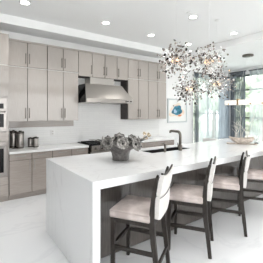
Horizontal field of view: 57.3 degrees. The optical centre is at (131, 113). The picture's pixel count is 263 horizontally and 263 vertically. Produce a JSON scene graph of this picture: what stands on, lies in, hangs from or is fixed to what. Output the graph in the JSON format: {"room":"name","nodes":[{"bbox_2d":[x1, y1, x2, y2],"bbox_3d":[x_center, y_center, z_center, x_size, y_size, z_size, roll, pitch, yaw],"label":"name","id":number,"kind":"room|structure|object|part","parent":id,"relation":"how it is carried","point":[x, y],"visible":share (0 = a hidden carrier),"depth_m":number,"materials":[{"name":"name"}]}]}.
{"room":"kitchen","nodes":[
{"label":"kitchen","id":0,"kind":"room"},
{"bbox_2d":[0,30,227,147],"bbox_3d":[-1.295,-0.040,5.753,12.630,3.200,0.192,0,0,-36],"label":"wall","id":1,"kind":"structure","parent":0,"point":[95,121],"depth_m":6.16,"materials":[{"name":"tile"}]},
{"bbox_2d":[9,38,46,120],"bbox_3d":[-2.102,-0.631,4.829,0.722,1.562,0.360,0,0,-36],"label":"upper cabinet","id":2,"kind":"object","parent":1,"relation":"attached to","point":[27,60],"visible":0.94,"depth_m":4.71,"materials":[{"name":"grey wood"}]},
{"bbox_3d":[-2.177,-0.368,4.607,0.333,1.037,0.020,0,0,-36],"label":"door","id":3,"kind":"part","parent":2,"relation":"part of","materials":[{"name":"beige paint"}]},
{"bbox_3d":[-2.177,-1.141,4.607,0.333,0.468,0.020,0,0,-36],"label":"door","id":4,"kind":"part","parent":2,"relation":"part of","materials":[{"name":"beige paint"}]},
{"bbox_3d":[-2.111,-1.395,4.841,0.722,0.034,0.330,0,0,-36],"label":"rail","id":5,"kind":"part","parent":2,"relation":"part of","materials":[{"name":"beige paint"}]},
{"bbox_3d":[-1.884,-0.368,4.819,0.373,1.037,0.020,0,0,-36],"label":"door","id":6,"kind":"part","parent":2,"relation":"part of","materials":[{"name":"beige paint"}]},
{"bbox_3d":[-1.884,-1.141,4.819,0.373,0.468,0.020,0,0,-36],"label":"door","id":7,"kind":"part","parent":2,"relation":"part of","materials":[{"name":"beige paint"}]},
{"bbox_2d":[9,120,73,127],"bbox_3d":[-1.916,0.220,5.151,1.398,0.130,0.057,0,0,-36],"label":"rail","id":8,"kind":"object","parent":1,"relation":"attached to","point":[12,124],"visible":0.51,"depth_m":5.09,"materials":[{"name":"beige wood"}]},
{"bbox_2d":[47,45,77,120],"bbox_3d":[-1.532,-0.631,5.239,0.674,1.562,0.360,0,0,-36],"label":"upper cabinet","id":9,"kind":"object","parent":1,"relation":"attached to","point":[62,62],"visible":0.99,"depth_m":5.11,"materials":[{"name":"grey"}]},
{"bbox_3d":[-1.593,-0.368,5.028,0.322,1.037,0.020,0,0,-36],"label":"door","id":10,"kind":"part","parent":9,"relation":"part of","materials":[{"name":"beige paint"}]},
{"bbox_3d":[-1.593,-1.141,5.028,0.322,0.468,0.020,0,0,-36],"label":"door","id":11,"kind":"part","parent":9,"relation":"part of","materials":[{"name":"beige paint"}]},
{"bbox_3d":[-1.541,-1.395,5.252,0.674,0.034,0.330,0,0,-36],"label":"rail","id":12,"kind":"part","parent":9,"relation":"part of","materials":[{"name":"beige paint"}]},
{"bbox_3d":[-1.319,-0.368,5.226,0.336,1.037,0.020,0,0,-36],"label":"door","id":13,"kind":"part","parent":9,"relation":"part of","materials":[{"name":"beige paint"}]},
{"bbox_3d":[-1.319,-1.141,5.226,0.336,0.468,0.020,0,0,-36],"label":"door","id":14,"kind":"part","parent":9,"relation":"part of","materials":[{"name":"beige paint"}]},
{"bbox_2d":[78,50,104,77],"bbox_3d":[-0.987,-1.126,5.633,0.664,0.572,0.360,0,0,-36],"label":"upper cabinet","id":15,"kind":"object","parent":1,"relation":"attached to","point":[90,64],"visible":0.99,"depth_m":5.49,"materials":[{"name":"grey"}]},
{"bbox_3d":[-1.040,-1.107,5.427,0.329,0.535,0.020,0,0,-36],"label":"door","id":16,"kind":"part","parent":15,"relation":"part of","materials":[{"name":"beige paint"}]},
{"bbox_3d":[-0.995,-1.395,5.645,0.664,0.034,0.330,0,0,-36],"label":"rail","id":17,"kind":"part","parent":15,"relation":"part of","materials":[{"name":"beige paint"}]},
{"bbox_3d":[-0.770,-1.107,5.622,0.319,0.535,0.020,0,0,-36],"label":"door","id":18,"kind":"part","parent":15,"relation":"part of","materials":[{"name":"beige paint"}]},
{"bbox_2d":[78,77,132,103],"bbox_3d":[-0.648,-0.539,5.668,1.220,0.598,0.688,0,0,-36],"label":"range hood","id":19,"kind":"object","parent":1,"relation":"attached to","point":[95,90],"visible":0.88,"depth_m":5.52,"materials":[{"name":"silver metal"}]},
{"bbox_3d":[-1.105,-0.456,5.365,0.126,0.432,0.645,0,0,-36],"label":"panel","id":20,"kind":"part","parent":19,"relation":"part of","materials":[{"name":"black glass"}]},
{"bbox_2d":[105,54,127,81],"bbox_3d":[-0.443,-1.126,6.025,0.668,0.572,0.360,0,0,-36],"label":"upper cabinet","id":21,"kind":"object","parent":1,"relation":"attached to","point":[116,67],"visible":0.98,"depth_m":5.90,"materials":[{"name":"grey"}]},
{"bbox_3d":[-0.497,-1.107,5.818,0.331,0.535,0.020,0,0,-36],"label":"door","id":22,"kind":"part","parent":21,"relation":"part of","materials":[{"name":"beige paint"}]},
{"bbox_3d":[-0.452,-1.395,6.037,0.668,0.034,0.330,0,0,-36],"label":"rail","id":23,"kind":"part","parent":21,"relation":"part of","materials":[{"name":"beige paint"}]},
{"bbox_3d":[-0.226,-1.107,6.014,0.321,0.535,0.020,0,0,-36],"label":"door","id":24,"kind":"part","parent":21,"relation":"part of","materials":[{"name":"beige paint"}]},
{"bbox_2d":[121,58,147,118],"bbox_3d":[0.092,-0.631,6.411,0.679,1.562,0.360,0,0,-36],"label":"upper cabinet","id":25,"kind":"object","parent":1,"relation":"attached to","point":[137,83],"depth_m":6.28,"materials":[{"name":"grey"}]},
{"bbox_3d":[-0.197,-0.344,6.242,0.014,0.988,0.296,0,0,-36],"label":"filler panel","id":26,"kind":"part","parent":25,"relation":"part of","materials":[{"name":"wood"}]},
{"bbox_3d":[0.047,-0.368,6.211,0.329,1.037,0.020,0,0,-36],"label":"door","id":27,"kind":"part","parent":25,"relation":"part of","materials":[{"name":"beige paint"}]},
{"bbox_3d":[0.047,-1.141,6.211,0.329,0.468,0.020,0,0,-36],"label":"door","id":28,"kind":"part","parent":25,"relation":"part of","materials":[{"name":"beige paint"}]},
{"bbox_3d":[0.316,-0.368,6.405,0.316,1.037,0.020,0,0,-36],"label":"door","id":29,"kind":"part","parent":25,"relation":"part of","materials":[{"name":"beige paint"}]},
{"bbox_3d":[0.316,-1.141,6.405,0.316,0.468,0.020,0,0,-36],"label":"door","id":30,"kind":"part","parent":25,"relation":"part of","materials":[{"name":"beige paint"}]},
{"bbox_2d":[148,61,165,118],"bbox_3d":[0.640,-0.631,6.807,0.666,1.562,0.360,0,0,-36],"label":"upper cabinet","id":31,"kind":"object","parent":1,"relation":"attached to","point":[156,79],"visible":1,"depth_m":6.66,"materials":[{"name":"beige paint"}]},
{"bbox_3d":[0.588,-0.368,6.601,0.334,1.037,0.020,0,0,-36],"label":"door","id":32,"kind":"part","parent":31,"relation":"part of","materials":[{"name":"beige paint"}]},
{"bbox_3d":[0.588,-1.141,6.601,0.334,0.468,0.020,0,0,-36],"label":"door","id":33,"kind":"part","parent":31,"relation":"part of","materials":[{"name":"beige paint"}]},
{"bbox_3d":[0.859,-0.368,6.797,0.316,1.037,0.020,0,0,-36],"label":"door","id":34,"kind":"part","parent":31,"relation":"part of","materials":[{"name":"beige paint"}]},
{"bbox_3d":[0.859,-1.141,6.797,0.316,0.468,0.020,0,0,-36],"label":"door","id":35,"kind":"part","parent":31,"relation":"part of","materials":[{"name":"beige paint"}]},
{"bbox_2d":[167,98,186,122],"bbox_3d":[1.451,-0.087,7.605,0.870,0.745,0.039,0,0,-36],"label":"framed print","id":36,"kind":"object","parent":1,"relation":"attached to","point":[176,111],"visible":0.99,"depth_m":7.58,"materials":[{"name":"white paper"}]},
{"bbox_2d":[194,72,198,142],"bbox_3d":[2.174,0.083,8.029,0.240,2.915,0.091,0,0,-36],"label":"sheer curtain","id":37,"kind":"object","parent":1,"relation":"hanging from","point":[196,76],"visible":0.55,"depth_m":8.01,"materials":[{"name":"fabric"}]},
{"bbox_2d":[199,73,217,141],"bbox_3d":[2.701,0.083,8.409,1.060,2.915,0.073,0,0,-36],"label":"sheer curtain","id":38,"kind":"object","parent":1,"relation":"hanging from","point":[208,107],"visible":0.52,"depth_m":8.38,"materials":[{"name":"grey fabric"}]},
{"bbox_2d":[218,76,229,138],"bbox_3d":[3.425,0.083,8.919,0.710,2.915,0.104,0,0,-36],"label":"sheer curtain","id":39,"kind":"object","parent":1,"relation":"hanging from","point":[223,110],"visible":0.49,"depth_m":8.93,"materials":[{"name":"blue fabric"}]},
{"bbox_2d":[0,0,262,51],"bbox_3d":[0.313,-1.875,0.762,9.400,0.150,8.870,0,0,-36],"label":"ceiling","id":40,"kind":"structure","parent":0,"point":[129,20],"depth_m":4.46,"materials":[{"name":"white paint"}]},
{"bbox_2d":[19,0,29,4],"bbox_3d":[-1.726,-1.797,3.897,0.176,0.006,0.176,0,0,-36],"label":"recessed light","id":41,"kind":"object","parent":40,"relation":"in","point":[23,2],"visible":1,"depth_m":3.89,"materials":[{"name":"white"}]},
{"bbox_2d":[157,39,195,78],"bbox_3d":[0.627,-1.147,3.360,0.555,1.304,0.534,0,0,-36],"label":"chandelier","id":42,"kind":"object","parent":40,"relation":"hanging from","point":[176,59],"visible":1,"depth_m":3.31,"materials":[{"name":"silver metal"}]},
{"bbox_2d":[172,12,205,104],"bbox_3d":[1.031,-0.975,4.298,0.572,1.647,0.564,0,0,-36],"label":"chandelier","id":43,"kind":"object","parent":40,"relation":"hanging from","point":[185,88],"visible":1,"depth_m":4.25,"materials":[{"name":"silver metal"}]},
{"bbox_2d":[192,41,228,78],"bbox_3d":[1.172,-1.162,3.679,0.567,1.273,0.536,0,0,-36],"label":"chandelier","id":44,"kind":"object","parent":40,"relation":"hanging from","point":[208,58],"visible":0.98,"depth_m":3.63,"materials":[{"name":"silver metal"}]},
{"bbox_2d":[199,19,236,98],"bbox_3d":[1.665,-1.017,4.644,0.653,1.564,0.685,0,0,-36],"label":"chandelier","id":45,"kind":"object","parent":40,"relation":"hanging from","point":[219,82],"visible":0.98,"depth_m":4.60,"materials":[{"name":"silver metal"}]},
{"bbox_2d":[0,193,262,262],"bbox_3d":[1.435,1.620,1.984,12.650,0.120,9.540,0,0,-36],"label":"floor","id":46,"kind":"structure","parent":0,"point":[24,238],"depth_m":2.98,"materials":[{"name":"white tile"}]},
{"bbox_2d":[0,33,8,201],"bbox_3d":[-2.651,0.074,4.267,0.772,2.969,0.630,0,0,-36],"label":"oven tower","id":47,"kind":"object","parent":46,"relation":"on","point":[4,38],"visible":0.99,"depth_m":4.23,"materials":[{"name":"beige paint"}]},
{"bbox_2d":[0,142,6,176],"bbox_3d":[-2.471,0.800,4.018,0.712,0.600,0.090,0,0,-36],"label":"wall oven","id":48,"kind":"object","parent":47,"relation":"in","point":[3,145],"visible":1,"depth_m":4.19,"materials":[{"name":"silver metal"}]},
{"bbox_3d":[-2.466,0.820,4.023,0.587,0.420,0.004,0,0,-36],"label":"door glass","id":49,"kind":"part","parent":48,"relation":"part of","materials":[{"name":"black"}]},
{"bbox_2d":[0,98,6,130],"bbox_3d":[-2.471,0.018,4.018,0.712,0.585,0.090,0,0,-36],"label":"microwave","id":50,"kind":"object","parent":47,"relation":"on","point":[3,101],"visible":1,"depth_m":4.20,"materials":[{"name":"silver metal"}]},
{"bbox_3d":[-2.466,0.122,4.023,0.587,0.235,0.004,0,0,-36],"label":"door glass","id":51,"kind":"part","parent":50,"relation":"part of","materials":[{"name":"black"}]},
{"bbox_3d":[-2.473,0.107,4.032,0.686,0.365,0.017,0,0,-36],"label":"door","id":52,"kind":"part","parent":50,"relation":"part of","materials":[{"name":"silver metal"}]},
{"bbox_3d":[-2.496,1.360,4.044,0.757,0.200,0.020,0,0,-36],"label":"drawer","id":53,"kind":"part","parent":47,"relation":"part of","materials":[{"name":"beige wood"}]},
{"bbox_3d":[-2.496,1.183,4.044,0.757,0.135,0.020,0,0,-36],"label":"drawer","id":54,"kind":"part","parent":47,"relation":"part of","materials":[{"name":"beige wood"}]},
{"bbox_3d":[-2.496,0.405,4.044,0.757,0.160,0.020,0,0,-36],"label":"drawer","id":55,"kind":"part","parent":47,"relation":"part of","materials":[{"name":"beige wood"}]},
{"bbox_3d":[-2.496,-0.578,4.044,0.757,0.545,0.020,0,0,-36],"label":"door","id":56,"kind":"part","parent":47,"relation":"part of","materials":[{"name":"beige paint"}]},
{"bbox_3d":[-2.496,-1.115,4.044,0.757,0.510,0.020,0,0,-36],"label":"door","id":57,"kind":"part","parent":47,"relation":"part of","materials":[{"name":"beige paint"}]},
{"bbox_2d":[8,151,51,199],"bbox_3d":[-2.023,1.143,4.719,0.767,0.832,0.630,0,0,-36],"label":"base cabinet","id":58,"kind":"object","parent":46,"relation":"on","point":[27,171],"visible":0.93,"depth_m":4.45,"materials":[{"name":"grey"}]},
{"bbox_3d":[-2.020,0.790,4.387,0.377,0.116,0.020,0,0,-36],"label":"drawer","id":59,"kind":"part","parent":58,"relation":"part of","materials":[{"name":"beige wood"}]},
{"bbox_3d":[-2.020,1.157,4.387,0.377,0.606,0.020,0,0,-36],"label":"door","id":60,"kind":"part","parent":58,"relation":"part of","materials":[{"name":"beige wood"}]},
{"bbox_3d":[-1.708,0.790,4.612,0.374,0.116,0.020,0,0,-36],"label":"drawer","id":61,"kind":"part","parent":58,"relation":"part of","materials":[{"name":"beige wood"}]},
{"bbox_3d":[-1.708,1.157,4.612,0.374,0.606,0.020,0,0,-36],"label":"door","id":62,"kind":"part","parent":58,"relation":"part of","materials":[{"name":"beige wood"}]},
{"bbox_2d":[9,143,88,154],"bbox_3d":[-1.714,0.705,4.945,1.535,0.040,0.627,0,0,-36],"label":"countertop","id":63,"kind":"structure","parent":58,"relation":"on","point":[41,148],"depth_m":4.84,"materials":[{"name":"white"}]},
{"bbox_2d":[10,130,16,148],"bbox_3d":[-2.330,0.504,4.743,0.126,0.360,0.126,0,0,-36],"label":"canister","id":64,"kind":"object","parent":63,"relation":"on","point":[13,132],"visible":0.85,"depth_m":4.69,"materials":[{"name":"silver metal"}]},
{"bbox_2d":[16,131,23,148],"bbox_3d":[-2.179,0.509,4.705,0.143,0.350,0.143,0,0,-36],"label":"canister","id":65,"kind":"object","parent":63,"relation":"on","point":[19,134],"visible":1,"depth_m":4.65,"materials":[{"name":"silver metal"}]},
{"bbox_2d":[28,137,32,146],"bbox_3d":[-2.068,0.585,4.920,0.102,0.200,0.102,0,0,-36],"label":"canister","id":66,"kind":"object","parent":63,"relation":"on","point":[30,139],"visible":0.97,"depth_m":4.87,"materials":[{"name":"silver metal"}]},
{"bbox_2d":[33,137,38,147],"bbox_3d":[-1.945,0.577,4.885,0.114,0.215,0.114,0,0,-36],"label":"canister","id":67,"kind":"object","parent":63,"relation":"on","point":[35,139],"visible":0.99,"depth_m":4.84,"materials":[{"name":"silver metal"}]},
{"bbox_2d":[52,148,87,157],"bbox_3d":[-1.403,1.143,5.166,0.754,0.832,0.630,0,0,-36],"label":"base cabinet","id":68,"kind":"object","parent":46,"relation":"on","point":[79,151],"visible":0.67,"depth_m":4.92,"materials":[{"name":"grey"}]},
{"bbox_3d":[-1.393,0.790,4.840,0.381,0.116,0.020,0,0,-36],"label":"drawer","id":69,"kind":"part","parent":68,"relation":"part of","materials":[{"name":"beige wood"}]},
{"bbox_3d":[-1.087,0.790,5.061,0.357,0.116,0.020,0,0,-36],"label":"drawer","id":70,"kind":"part","parent":68,"relation":"part of","materials":[{"name":"beige wood"}]},
{"bbox_2d":[78,140,113,153],"bbox_3d":[-0.599,1.063,5.698,1.145,0.834,0.708,0,0,-36],"label":"range cooker","id":71,"kind":"object","parent":46,"relation":"on","point":[94,146],"visible":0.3,"depth_m":5.24,"materials":[{"name":"grey metal"}]},
{"bbox_2d":[78,141,100,145],"bbox_3d":[-0.609,0.678,5.713,1.145,0.028,0.660,0,0,-36],"label":"cooktop","id":72,"kind":"object","parent":71,"relation":"in","point":[91,143],"depth_m":5.35,"materials":[{"name":"black glass"}]},
{"bbox_3d":[-0.421,0.754,5.475,1.113,0.121,0.064,0,0,-36],"label":"control panel","id":73,"kind":"part","parent":71,"relation":"part of","materials":[{"name":"silver metal"}]},
{"bbox_3d":[-0.437,1.113,5.473,1.105,0.575,0.049,0,0,-36],"label":"oven door","id":74,"kind":"part","parent":71,"relation":"part of","materials":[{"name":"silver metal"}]},
{"bbox_2d":[110,164,173,262],"bbox_3d":[0.116,1.041,2.390,0.533,1.039,0.444,0,0,22],"label":"bar stool","id":75,"kind":"object","parent":46,"relation":"on","point":[131,210],"visible":1,"depth_m":2.26,"materials":[{"name":"beige fabric"}]},
{"bbox_3d":[-0.171,1.272,2.300,0.048,0.575,0.044,0,0,22],"label":"leg","id":76,"kind":"part","parent":75,"relation":"part of","materials":[{"name":"brown wood"}]},
{"bbox_3d":[-0.030,1.272,2.653,0.048,0.575,0.044,0,0,22],"label":"leg","id":77,"kind":"part","parent":75,"relation":"part of","materials":[{"name":"brown wood"}]},
{"bbox_3d":[0.057,0.935,2.414,0.405,0.097,0.444,0,0,22],"label":"seat","id":78,"kind":"part","parent":75,"relation":"part of","materials":[{"name":"fabric"}]},
{"bbox_3d":[0.080,1.005,2.405,0.405,0.040,0.406,0,0,22],"label":"seat frame","id":79,"kind":"part","parent":75,"relation":"part of","materials":[{"name":"brown wood"}]},
{"bbox_3d":[0.208,1.053,2.144,0.100,1.016,0.037,0,0,22],"label":"leg","id":80,"kind":"part","parent":75,"relation":"part of","materials":[{"name":"brown wood"}]},
{"bbox_3d":[0.304,0.849,2.316,0.054,0.231,0.414,0,0,22],"label":"backrest","id":81,"kind":"part","parent":75,"relation":"part of","materials":[{"name":"fabric"}]},
{"bbox_3d":[0.330,0.651,2.305,0.073,0.227,0.414,0,0,22],"label":"backrest","id":82,"kind":"part","parent":75,"relation":"part of","materials":[{"name":"fabric"}]},
{"bbox_3d":[0.353,1.053,2.506,0.100,1.016,0.037,0,0,22],"label":"leg","id":83,"kind":"part","parent":75,"relation":"part of","materials":[{"name":"brown wood"}]},
{"bbox_3d":[0.341,0.550,2.301,0.026,0.058,0.420,0,0,22],"label":"rail","id":84,"kind":"part","parent":75,"relation":"part of","materials":[{"name":"brown wood"}]},
{"bbox_2d":[141,142,154,147],"bbox_3d":[0.148,1.143,6.285,0.726,0.832,0.630,0,0,-36],"label":"base cabinet","id":85,"kind":"object","parent":46,"relation":"on","point":[144,144],"visible":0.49,"depth_m":6.12,"materials":[{"name":"grey"}]},
{"bbox_3d":[0.455,0.790,6.173,0.351,0.116,0.020,0,0,-36],"label":"drawer","id":86,"kind":"part","parent":85,"relation":"part of","materials":[{"name":"beige wood"}]},
{"bbox_2d":[140,136,175,141],"bbox_3d":[0.454,0.705,6.508,1.490,0.040,0.627,0,0,-36],"label":"countertop","id":87,"kind":"structure","parent":85,"relation":"on","point":[160,138],"depth_m":6.54,"materials":[{"name":"white"}]},
{"bbox_2d":[46,139,262,262],"bbox_3d":[1.015,1.077,3.888,4.305,0.964,1.350,0,0,-36],"label":"kitchen island","id":88,"kind":"object","parent":46,"relation":"on","point":[82,190],"visible":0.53,"depth_m":2.79,"materials":[{"name":"white stone"}]},
{"bbox_3d":[-0.701,1.115,2.651,0.075,0.888,1.350,0,0,-36],"label":"waterfall panel","id":89,"kind":"part","parent":88,"relation":"part of","materials":[{"name":"white stone"}]},
{"bbox_3d":[-0.264,1.111,2.620,0.589,0.874,0.019,0,0,-36],"label":"panel","id":90,"kind":"part","parent":88,"relation":"part of","materials":[{"name":"wood"}]},
{"bbox_3d":[0.217,1.111,2.967,0.589,0.874,0.019,0,0,-36],"label":"panel","id":91,"kind":"part","parent":88,"relation":"part of","materials":[{"name":"wood"}]},
{"bbox_2d":[46,139,262,190],"bbox_3d":[1.015,0.632,3.888,4.305,0.075,1.350,0,0,-36],"label":"island countertop","id":92,"kind":"structure","parent":88,"relation":"on","point":[95,171],"depth_m":2.98,"materials":[{"name":"white stone"}]},
{"bbox_2d":[89,132,151,160],"bbox_3d":[-0.140,0.427,3.097,0.681,0.335,0.576,0,0,-36],"label":"flower pot","id":93,"kind":"object","parent":92,"relation":"on","point":[120,149],"visible":0.98,"depth_m":2.97,"materials":[{"name":"grey metal"}]},
{"bbox_2d":[128,132,150,144],"bbox_3d":[0.108,0.318,3.091,0.297,0.170,0.061,0,0,-1],"label":"sprig","id":94,"kind":"object","parent":93,"relation":"in","point":[144,133],"visible":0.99,"depth_m":3.09,"materials":[{"name":"beige plant"}]},
{"bbox_2d":[144,147,187,152],"bbox_3d":[0.575,0.734,3.990,0.876,0.253,0.316,0,0,-36],"label":"sink","id":95,"kind":"object","parent":92,"relation":"in","point":[172,148],"visible":0.06,"depth_m":4.13,"materials":[{"name":"black"}]},
{"bbox_2d":[169,130,181,150],"bbox_3d":[0.708,0.433,3.950,0.103,0.322,0.272,0,0,-36],"label":"faucet","id":96,"kind":"object","parent":92,"relation":"on","point":[170,131],"visible":1,"depth_m":3.86,"materials":[{"name":"silver metal"}]},
{"bbox_2d":[227,105,258,144],"bbox_3d":[2.163,0.214,4.676,0.581,0.761,0.265,0,0,24],"label":"centrepiece","id":97,"kind":"object","parent":92,"relation":"on","point":[247,140],"visible":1,"depth_m":4.64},
{"bbox_2d":[229,136,253,143],"bbox_3d":[2.131,0.510,4.679,0.462,0.131,0.244,0,0,24],"label":"wooden bowl","id":98,"kind":"object","parent":97,"relation":"on","point":[246,140],"depth_m":4.62,"materials":[{"name":"wood"}]},
{"bbox_3d":[0.698,1.111,3.314,0.589,0.874,0.019,0,0,-36],"label":"panel","id":99,"kind":"part","parent":88,"relation":"part of","materials":[{"name":"wood"}]},
{"bbox_3d":[1.179,1.111,3.661,0.589,0.874,0.019,0,0,-36],"label":"panel","id":100,"kind":"part","parent":88,"relation":"part of","materials":[{"name":"wood"}]},
{"bbox_3d":[1.660,1.111,4.008,0.589,0.874,0.019,0,0,-36],"label":"panel","id":101,"kind":"part","parent":88,"relation":"part of","materials":[{"name":"wood"}]},
{"bbox_3d":[2.141,1.111,4.354,0.589,0.874,0.019,0,0,-36],"label":"panel","id":102,"kind":"part","parent":88,"relation":"part of","materials":[{"name":"wood"}]},
{"bbox_3d":[2.622,1.111,4.701,0.589,0.874,0.019,0,0,-36],"label":"panel","id":103,"kind":"part","parent":88,"relation":"part of","materials":[{"name":"wood"}]},
{"bbox_2d":[154,140,173,146],"bbox_3d":[0.736,1.143,6.709,0.716,0.832,0.630,0,0,-36],"label":"base cabinet","id":104,"kind":"object","parent":46,"relation":"on","point":[167,142],"visible":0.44,"depth_m":6.47,"materials":[{"name":"grey"}]},
{"bbox_3d":[0.748,0.790,6.384,0.349,0.116,0.020,0,0,-36],"label":"drawer","id":105,"kind":"part","parent":104,"relation":"part of","materials":[{"name":"beige wood"}]},
{"bbox_3d":[1.039,0.790,6.594,0.351,0.116,0.020,0,0,-36],"label":"drawer","id":106,"kind":"part","parent":104,"relation":"part of","materials":[{"name":"beige wood"}]},
{"bbox_2d":[167,156,216,258],"bbox_3d":[0.724,1.041,2.847,0.533,1.039,0.444,0,0,22],"label":"bar stool","id":107,"kind":"object","parent":46,"relation":"on","point":[180,194],"visible":0.94,"depth_m":2.70,"materials":[{"name":"fabric"}]},
{"bbox_3d":[0.437,1.272,2.757,0.048,0.575,0.044,0,0,22],"label":"leg","id":108,"kind":"part","parent":107,"relation":"part of","materials":[{"name":"brown wood"}]},
{"bbox_3d":[0.577,1.272,3.110,0.048,0.575,0.044,0,0,22],"label":"leg","id":109,"kind":"part","parent":107,"relation":"part of","materials":[{"name":"brown wood"}]},
{"bbox_3d":[0.664,0.935,2.871,0.405,0.097,0.444,0,0,22],"label":"seat","id":110,"kind":"part","parent":107,"relation":"part of","materials":[{"name":"fabric"}]},
{"bbox_3d":[0.688,1.005,2.861,0.405,0.040,0.406,0,0,22],"label":"seat frame","id":111,"kind":"part","parent":107,"relation":"part of","materials":[{"name":"brown wood"}]},
{"bbox_3d":[0.816,1.053,2.600,0.100,1.016,0.037,0,0,22],"label":"leg","id":112,"kind":"part","parent":107,"relation":"part of","materials":[{"name":"brown wood"}]},
{"bbox_3d":[0.911,0.849,2.772,0.054,0.231,0.414,0,0,22],"label":"backrest","id":113,"kind":"part","parent":107,"relation":"part of","materials":[{"name":"fabric"}]},
{"bbox_3d":[0.960,1.053,2.963,0.100,1.016,0.037,0,0,22],"label":"leg","id":114,"kind":"part","parent":107,"relation":"part of","materials":[{"name":"brown wood"}]},
{"bbox_3d":[0.937,0.651,2.762,0.073,0.227,0.414,0,0,22],"label":"backrest","id":115,"kind":"part","parent":107,"relation":"part of","materials":[{"name":"fabric"}]},
{"bbox_2d":[203,138,217,141],"bbox_3d":[2.331,1.121,6.756,0.536,0.877,0.480,0,0,-42],"label":"dining chair","id":116,"kind":"object","parent":46,"relation":"on","point":[204,139],"visible":0.17,"depth_m":6.61,"materials":[{"name":"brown wood"}]},
{"bbox_2d":[210,150,250,236],"bbox_3d":[1.328,1.041,3.308,0.533,1.039,0.444,0,0,22],"label":"bar stool","id":117,"kind":"object","parent":46,"relation":"on","point":[221,183],"visible":0.83,"depth_m":3.11,"materials":[{"name":"fabric"}]},
{"bbox_3d":[1.292,1.005,3.322,0.405,0.040,0.406,0,0,22],"label":"seat frame","id":118,"kind":"part","parent":117,"relation":"part of","materials":[{"name":"brown wood"}]},
{"bbox_3d":[1.269,0.935,3.331,0.405,0.097,0.444,0,0,22],"label":"seat","id":119,"kind":"part","parent":117,"relation":"part of","materials":[{"name":"fabric"}]},
{"bbox_3d":[1.565,1.053,3.424,0.100,1.016,0.037,0,0,22],"label":"leg","id":120,"kind":"part","parent":117,"relation":"part of","materials":[{"name":"brown wood"}]},
{"bbox_3d":[1.421,1.053,3.061,0.100,1.016,0.037,0,0,22],"label":"leg","id":121,"kind":"part","parent":117,"relation":"part of","materials":[{"name":"brown wood"}]},
{"bbox_3d":[1.516,0.849,3.233,0.054,0.231,0.414,0,0,22],"label":"backrest","id":122,"kind":"part","parent":117,"relation":"part of","materials":[{"name":"fabric"}]},
{"bbox_3d":[1.542,0.651,3.223,0.073,0.227,0.414,0,0,22],"label":"backrest","id":123,"kind":"part","parent":117,"relation":"part of","materials":[{"name":"fabric"}]},
{"bbox_2d":[237,167,262,215],"bbox_3d":[1.942,1.041,3.756,0.533,1.039,0.444,0,0,22],"label":"bar stool","id":124,"kind":"object","parent":46,"relation":"on","point":[254,175],"visible":0.62,"depth_m":3.62,"materials":[{"name":"fabric"}]},
{"bbox_3d":[1.655,1.272,3.666,0.048,0.575,0.044,0,0,22],"label":"leg","id":125,"kind":"part","parent":124,"relation":"part of","materials":[{"name":"brown wood"}]},
{"bbox_3d":[1.883,0.935,3.780,0.405,0.097,0.444,0,0,22],"label":"seat","id":126,"kind":"part","parent":124,"relation":"part of","materials":[{"name":"fabric"}]},
{"bbox_3d":[1.906,1.005,3.771,0.405,0.040,0.406,0,0,22],"label":"seat frame","id":127,"kind":"part","parent":124,"relation":"part of","materials":[{"name":"brown wood"}]},
{"bbox_2d":[0,13,262,70],"bbox_3d":[1.435,-1.795,1.984,12.650,0.310,9.540,0,0,-36],"label":"ceiling","id":128,"kind":"structure","parent":0,"point":[10,23],"depth_m":5.79,"materials":[{"name":"white paint"}]},
{"bbox_2d":[225,98,262,104],"label":"linear pendant","id":129,"kind":"object","parent":128,"relation":"hanging from","point":[238,101],"depth_m":6.76,"materials":[{"name":"white"}]},
{"bbox_3d":[3.325,-0.320,6.621,0.100,0.140,1.650,0,0,-36],"label":"lamp shade","id":130,"kind":"part","parent":129,"relation":"part of","materials":[{"name":"white"}]},
{"bbox_2d":[242,54,253,62],"label":"linear pendant","id":131,"kind":"object","parent":128,"relation":"hanging from","point":[245,55],"depth_m":6.65,"materials":[{"name":"metal"}]},
{"bbox_2d":[228,66,262,76],"bbox_3d":[6.535,-0.040,5.539,0.180,3.200,9.340,0,0,-36],"label":"wall","id":132,"kind":"structure","parent":0,"point":[257,67],"depth_m":8.69,"materials":[{"name":"white paint"}]},
{"bbox_2d":[229,70,245,137],"bbox_3d":[3.894,0.003,8.825,0.195,3.075,0.640,0,0,-36],"label":"sheer curtain","id":133,"kind":"object","parent":132,"relation":"hanging from","point":[235,115],"visible":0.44,"depth_m":8.79,"materials":[{"name":"fabric"}]},
{"bbox_2d":[249,68,262,140],"bbox_3d":[5.096,0.003,7.226,0.057,3.075,3.200,0,0,-36],"label":"sheer curtain","id":134,"kind":"object","parent":132,"relation":"hanging from","point":[256,75],"visible":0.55,"depth_m":8.29,"materials":[{"name":"grey fabric"}]},
{"label":"outside","id":135,"kind":"structure","parent":0,"visible":0},
{"bbox_2d":[193,130,249,142],"bbox_3d":[6.316,1.810,16.885,90.000,0.100,100.000,0,0,-36],"label":"ground","id":136,"kind":"structure","parent":135,"point":[193,130],"depth_m":20.16,"materials":[{"name":"white"}]},
{"bbox_2d":[193,92,193,129],"bbox_3d":[2.197,-1.034,23.026,13.904,6.368,2.448,0,0,-36],"label":"hedge","id":137,"kind":"object","parent":136,"relation":"on","point":[193,92],"visible":0.02,"depth_m":25.09,"materials":[{"name":"green plant"}]},
{"bbox_2d":[245,106,249,130],"bbox_3d":[14.570,-0.743,19.990,2.199,5.715,13.519,0,0,-36],"label":"hedge","id":138,"kind":"object","parent":136,"relation":"on","point":[247,109],"visible":0.06,"depth_m":23.36,"materials":[{"name":"green plant"}]},
{"bbox_2d":[245,76,249,105],"bbox_3d":[7.636,-0.305,13.650,2.466,4.137,2.540,0,0,3],"label":"tree","id":139,"kind":"object","parent":136,"relation":"on","point":[247,78],"visible":0.03,"depth_m":14.01,"materials":[{"name":"green plant"}]},
{"bbox_2d":[245,90,249,107],"bbox_3d":[7.656,-1.346,18.439,3.116,6.217,3.765,0,0,-36],"label":"tree","id":140,"kind":"object","parent":136,"relation":"on","point":[247,93],"visible":0.02,"depth_m":16.89,"materials":[{"name":"green plant"}]}
]}

